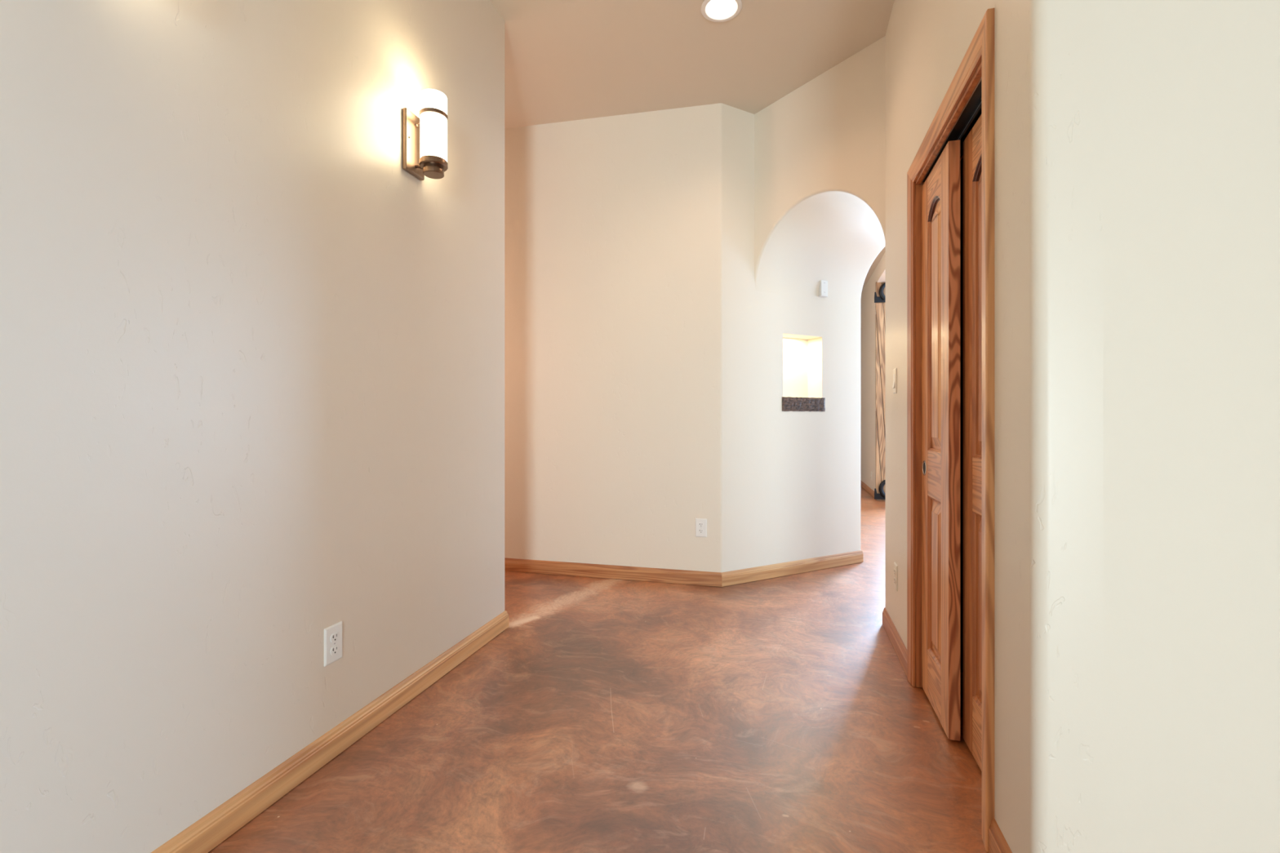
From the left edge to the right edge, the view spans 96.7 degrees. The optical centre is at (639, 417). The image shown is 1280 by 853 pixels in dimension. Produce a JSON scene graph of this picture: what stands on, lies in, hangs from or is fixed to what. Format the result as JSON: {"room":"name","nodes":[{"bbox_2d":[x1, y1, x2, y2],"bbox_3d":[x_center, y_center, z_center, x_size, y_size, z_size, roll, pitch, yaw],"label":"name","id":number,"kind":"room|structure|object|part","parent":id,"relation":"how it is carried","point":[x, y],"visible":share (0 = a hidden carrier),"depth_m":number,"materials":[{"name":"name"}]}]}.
{"room":"home hallway","nodes":[
{"label":"home hallway","id":0,"kind":"room"},
{"bbox_2d":[0,0,504,852],"bbox_3d":[-3.706,-0.500,-1.542,3.596,3.160,10.160,0,0,14],"label":"wall","id":1,"kind":"structure","parent":0,"point":[251,359],"depth_m":1.47,"materials":[{"name":"paint"}]},
{"bbox_2d":[151,610,508,852],"bbox_3d":[-1.956,1.034,-1.986,0.017,0.087,10.174,0,0,15],"label":"baseboard","id":2,"kind":"structure","parent":1,"relation":"attached to","point":[213,828],"depth_m":1.73,"materials":[{"name":"brown wood"}]},
{"bbox_2d":[324,621,342,666],"bbox_3d":[-0.977,0.721,1.816,0.008,0.119,0.074,0,0,14],"label":"wall outlet","id":3,"kind":"object","parent":1,"relation":"attached to","point":[333,633],"visible":1,"depth_m":1.81,"materials":[{"name":"white plastic"}]},
{"bbox_2d":[330,644,338,655],"bbox_3d":[-0.974,0.741,1.816,0.003,0.027,0.034,0,0,14],"label":"receptacle","id":4,"kind":"object","parent":3,"relation":"attached to","point":[334,648],"depth_m":1.81,"materials":[{"name":"white plastic"}]},
{"bbox_2d":[330,631,338,642],"bbox_3d":[-0.974,0.700,1.816,0.003,0.027,0.034,0,0,14],"label":"receptacle","id":5,"kind":"object","parent":3,"relation":"attached to","point":[334,635],"depth_m":1.81,"materials":[{"name":"white plastic"}]},
{"bbox_2d":[402,88,448,180],"bbox_3d":[-0.810,-1.078,2.177,0.150,0.302,0.114,0,0,14],"label":"wall sconce","id":6,"kind":"object","parent":1,"relation":"attached to","point":[424,139],"visible":1,"depth_m":2.14,"materials":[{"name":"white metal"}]},
{"bbox_3d":[-0.873,-1.053,2.193,0.020,0.232,0.114,0,0,15],"label":"plate","id":7,"kind":"part","parent":6,"relation":"part of","materials":[{"name":"brown metal"}]},
{"bbox_3d":[-0.835,-0.959,2.183,0.062,0.032,0.013,0,0,15],"label":"arm","id":8,"kind":"part","parent":6,"relation":"part of","materials":[{"name":"brown metal"}]},
{"bbox_3d":[-0.788,-1.105,2.171,0.097,0.248,0.097,0,0,14],"label":"lamp shade","id":9,"kind":"part","parent":6,"relation":"part of","materials":[{"name":"white glass"}]},
{"bbox_2d":[208,486,987,852],"bbox_3d":[0.451,1.140,1.743,10.400,0.120,19.200,0,0,14],"label":"floor","id":10,"kind":"structure","parent":0,"point":[781,714],"depth_m":1.90,"materials":[{"name":"concrete"}]},
{"bbox_2d":[504,102,721,572],"bbox_3d":[-1.682,-0.500,4.298,4.592,3.160,0.161,0,0,15],"label":"wall","id":11,"kind":"structure","parent":0,"point":[613,224],"depth_m":3.83,"materials":[{"name":"paint"}]},
{"bbox_2d":[504,558,721,586],"bbox_3d":[-1.701,1.034,4.213,4.598,0.087,0.016,0,0,15],"label":"baseboard","id":12,"kind":"structure","parent":11,"relation":"attached to","point":[575,569],"depth_m":3.81,"materials":[{"name":"brown wood"}]},
{"bbox_2d":[695,518,706,537],"bbox_3d":[0.394,0.710,3.674,0.074,0.119,0.008,0,0,15],"label":"wall outlet","id":13,"kind":"object","parent":11,"relation":"attached to","point":[700,523],"visible":1,"depth_m":3.67,"materials":[{"name":"white plastic"}]},
{"bbox_2d":[697,528,703,533],"bbox_3d":[0.394,0.730,3.672,0.034,0.027,0.003,0,0,14],"label":"receptacle","id":14,"kind":"object","parent":13,"relation":"attached to","point":[700,531],"depth_m":3.67,"materials":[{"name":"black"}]},
{"bbox_2d":[698,522,703,527],"bbox_3d":[0.394,0.689,3.672,0.034,0.027,0.003,0,0,14],"label":"receptacle","id":15,"kind":"object","parent":13,"relation":"attached to","point":[700,524],"depth_m":3.67,"materials":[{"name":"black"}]},
{"bbox_2d":[489,0,893,290],"bbox_3d":[0.451,-2.088,1.743,10.400,0.394,19.200,0,0,14],"label":"ceiling","id":16,"kind":"structure","parent":0,"point":[565,60],"depth_m":3.14,"materials":[{"name":"paint"}]},
{"bbox_2d":[701,0,742,22],"bbox_3d":[0.400,-2.082,2.792,0.201,0.148,0.201,0,0,14],"label":"recessed light","id":17,"kind":"object","parent":16,"relation":"in","point":[715,11],"visible":1,"depth_m":2.84,"materials":[{"name":"white"}]},
{"bbox_3d":[0.400,-2.094,2.792,0.096,0.095,0.096,0,0,14],"label":"bulb","id":18,"kind":"part","parent":17,"relation":"part of","materials":[{"name":"white"}]},
{"bbox_2d":[721,102,860,572],"bbox_3d":[1.053,-0.500,4.026,1.296,3.160,0.160,0,0,-29],"label":"wall","id":19,"kind":"structure","parent":0,"point":[791,480],"depth_m":3.86,"materials":[{"name":"paint"}]},
{"bbox_2d":[721,550,863,586],"bbox_3d":[1.093,1.034,3.949,1.306,0.087,0.014,0,0,-29],"label":"baseboard","id":20,"kind":"structure","parent":19,"relation":"attached to","point":[763,572],"depth_m":3.91,"materials":[{"name":"brown wood"}]},
{"bbox_2d":[782,396,825,411],"bbox_3d":[1.150,-0.095,3.984,0.406,0.100,0.007,0,0,-29],"label":"niche shelf","id":21,"kind":"object","parent":19,"relation":"attached to","point":[788,403],"visible":1,"depth_m":3.98,"materials":[{"name":"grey stone"}]},
{"bbox_2d":[818,280,827,297],"bbox_3d":[1.309,-0.924,4.061,0.072,0.118,0.025,0,0,-29],"label":"wall sensor","id":22,"kind":"object","parent":19,"relation":"attached to","point":[823,289],"visible":1,"depth_m":4.05,"materials":[{"name":"white plastic"}]},
{"bbox_2d":[754,35,885,305],"bbox_3d":[1.472,-1.462,3.621,1.107,1.235,0.984,0,0,-29],"label":"wall","id":23,"kind":"structure","parent":0,"point":[820,148],"depth_m":3.54,"materials":[{"name":"paint"}]},
{"bbox_2d":[860,251,885,500],"bbox_3d":[2.914,-0.500,6.438,0.141,3.160,6.076,0,0,14],"label":"wall","id":24,"kind":"structure","parent":0,"point":[868,306],"depth_m":8.18,"materials":[{"name":"paint"}]},
{"bbox_2d":[860,480,874,498],"bbox_3d":[3.465,1.034,8.875,0.016,0.087,2.880,0,0,14],"label":"baseboard","id":25,"kind":"structure","parent":24,"relation":"attached to","point":[863,485],"depth_m":8.24,"materials":[{"name":"red wood"}]},
{"bbox_2d":[874,281,885,500],"bbox_3d":[3.393,-0.355,7.353,0.682,2.850,0.084,0,0,15],"label":"door","id":26,"kind":"structure","parent":24,"relation":"in","point":[880,294],"depth_m":7.42,"materials":[{"name":"brown wood"}]},
{"bbox_2d":[960,156,963,672],"bbox_3d":[1.393,-0.500,1.806,0.560,3.160,1.267,0,0,14],"label":"wall","id":27,"kind":"structure","parent":0,"point":[962,159],"depth_m":2.42,"materials":[{"name":"grey"}]},
{"bbox_2d":[885,0,1102,852],"bbox_3d":[1.122,-0.500,2.116,0.120,3.160,1.971,0,0,14],"label":"wall","id":28,"kind":"structure","parent":0,"point":[1048,54],"depth_m":1.19,"materials":[{"name":"paint"}]},
{"bbox_2d":[882,607,906,675],"bbox_3d":[1.195,1.034,2.663,0.014,0.087,0.653,0,0,15],"label":"baseboard","id":29,"kind":"structure","parent":28,"relation":"attached to","point":[898,645],"depth_m":2.63,"materials":[{"name":"red wood"}]},
{"bbox_2d":[892,368,897,393],"bbox_3d":[1.204,-0.175,2.694,0.012,0.119,0.074,0,0,14],"label":"light switch","id":30,"kind":"object","parent":28,"relation":"attached to","point":[895,371],"visible":1,"depth_m":2.67,"materials":[{"name":"white plastic"}]},
{"bbox_2d":[893,562,897,591],"bbox_3d":[1.201,0.745,2.675,0.008,0.119,0.074,0,0,15],"label":"wall outlet","id":31,"kind":"object","parent":28,"relation":"attached to","point":[895,566],"visible":1,"depth_m":2.65,"materials":[{"name":"white plastic"}]},
{"bbox_2d":[921,139,959,741],"bbox_3d":[1.090,0.074,2.076,0.037,1.988,0.393,0,0,14],"label":"door","id":32,"kind":"structure","parent":28,"relation":"in","point":[940,191],"depth_m":1.98,"materials":[{"name":"brown wood"}]},
{"bbox_2d":[922,460,926,475],"bbox_3d":[1.109,0.195,2.220,0.003,0.059,0.059,0,0,14],"label":"door pull","id":33,"kind":"object","parent":32,"relation":"on","point":[924,462],"depth_m":2.22,"materials":[{"name":"black"}]},
{"bbox_3d":[1.091,-0.835,2.075,0.034,0.170,0.197,0,0,14],"label":"rail","id":34,"kind":"part","parent":32,"relation":"part of","materials":[{"name":"brown wood"}]},
{"bbox_3d":[1.082,0.590,2.078,0.014,0.590,0.197,0,0,14],"label":"moulding","id":35,"kind":"part","parent":32,"relation":"part of","materials":[{"name":"red wood"}]},
{"bbox_3d":[1.082,-0.340,2.078,0.014,0.930,0.197,0,0,14],"label":"moulding","id":36,"kind":"part","parent":32,"relation":"part of","materials":[{"name":"red wood"}]},
{"bbox_3d":[1.091,0.210,2.075,0.034,0.170,0.197,0,0,14],"label":"lock rail","id":37,"kind":"part","parent":32,"relation":"part of","materials":[{"name":"brown wood"}]},
{"bbox_3d":[1.091,0.977,2.075,0.034,0.183,0.197,0,0,14],"label":"rail","id":38,"kind":"part","parent":32,"relation":"part of","materials":[{"name":"brown wood"}]},
{"bbox_3d":[1.083,0.590,2.078,0.012,0.558,0.165,0,0,14],"label":"panel","id":39,"kind":"part","parent":32,"relation":"part of","materials":[{"name":"brown wood"}]},
{"bbox_3d":[1.083,-0.340,2.078,0.012,0.898,0.165,0,0,14],"label":"arched panel","id":40,"kind":"part","parent":32,"relation":"part of","materials":[{"name":"brown wood"}]},
{"bbox_2d":[906,8,994,852],"bbox_3d":[1.048,0.032,1.863,0.138,2.093,0.969,0,0,14],"label":"trim","id":41,"kind":"structure","parent":28,"relation":"attached to","point":[978,61],"depth_m":1.51,"materials":[{"name":"red wood"}]},
{"bbox_3d":[1.102,0.032,2.314,0.018,2.093,0.070,0,0,14],"label":"casing","id":42,"kind":"part","parent":41,"relation":"part of","materials":[{"name":"red wood"}]},
{"bbox_3d":[0.990,-0.980,1.879,0.018,0.070,0.969,0,0,15],"label":"head casing","id":43,"kind":"part","parent":41,"relation":"part of","materials":[{"name":"brown wood"}]},
{"bbox_3d":[0.877,0.032,1.443,0.018,2.093,0.070,0,0,15],"label":"casing","id":44,"kind":"part","parent":41,"relation":"part of","materials":[{"name":"brown wood"}]},
{"bbox_2d":[920,77,981,184],"bbox_3d":[1.056,-0.932,1.861,0.082,0.023,0.825,0,0,14],"label":"door track","id":45,"kind":"object","parent":28,"relation":"attached to","point":[971,113],"visible":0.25,"depth_m":1.80,"materials":[{"name":"black metal"}]},
{"bbox_2d":[963,115,981,769],"bbox_3d":[1.038,0.074,1.675,0.035,1.988,0.455,0,0,14],"label":"door","id":46,"kind":"structure","parent":28,"relation":"in","point":[972,142],"depth_m":1.80,"materials":[{"name":"red wood"}]},
{"bbox_3d":[1.038,-0.835,1.675,0.034,0.170,0.259,0,0,15],"label":"rail","id":47,"kind":"part","parent":46,"relation":"part of","materials":[{"name":"brown wood"}]},
{"bbox_3d":[1.029,0.590,1.677,0.014,0.590,0.259,0,0,15],"label":"moulding","id":48,"kind":"part","parent":46,"relation":"part of","materials":[{"name":"red wood"}]},
{"bbox_3d":[1.029,-0.340,1.677,0.014,0.930,0.259,0,0,15],"label":"moulding","id":49,"kind":"part","parent":46,"relation":"part of","materials":[{"name":"red wood"}]},
{"bbox_3d":[1.038,0.210,1.675,0.034,0.170,0.259,0,0,15],"label":"lock rail","id":50,"kind":"part","parent":46,"relation":"part of","materials":[{"name":"brown wood"}]},
{"bbox_3d":[1.038,0.977,1.675,0.034,0.183,0.259,0,0,15],"label":"rail","id":51,"kind":"part","parent":46,"relation":"part of","materials":[{"name":"brown wood"}]},
{"bbox_3d":[1.030,-0.340,1.677,0.012,0.898,0.227,0,0,14],"label":"arched panel","id":52,"kind":"part","parent":46,"relation":"part of","materials":[{"name":"red wood"}]},
{"bbox_3d":[1.030,0.590,1.677,0.012,0.558,0.227,0,0,14],"label":"panel","id":53,"kind":"part","parent":46,"relation":"part of","materials":[{"name":"red wood"}]},
{"bbox_2d":[988,818,1012,852],"bbox_3d":[0.839,1.034,1.287,0.014,0.087,0.252,0,0,14],"label":"baseboard","id":54,"kind":"structure","parent":28,"relation":"attached to","point":[997,843],"depth_m":1.37,"materials":[{"name":"brown wood"}]},
{"bbox_2d":[1102,0,1279,852],"bbox_3d":[2.199,-0.500,0.882,2.583,3.160,0.120,0,0,14],"label":"wall","id":55,"kind":"structure","parent":0,"point":[1191,88],"depth_m":1.11,"materials":[{"name":"paint"}]}
]}

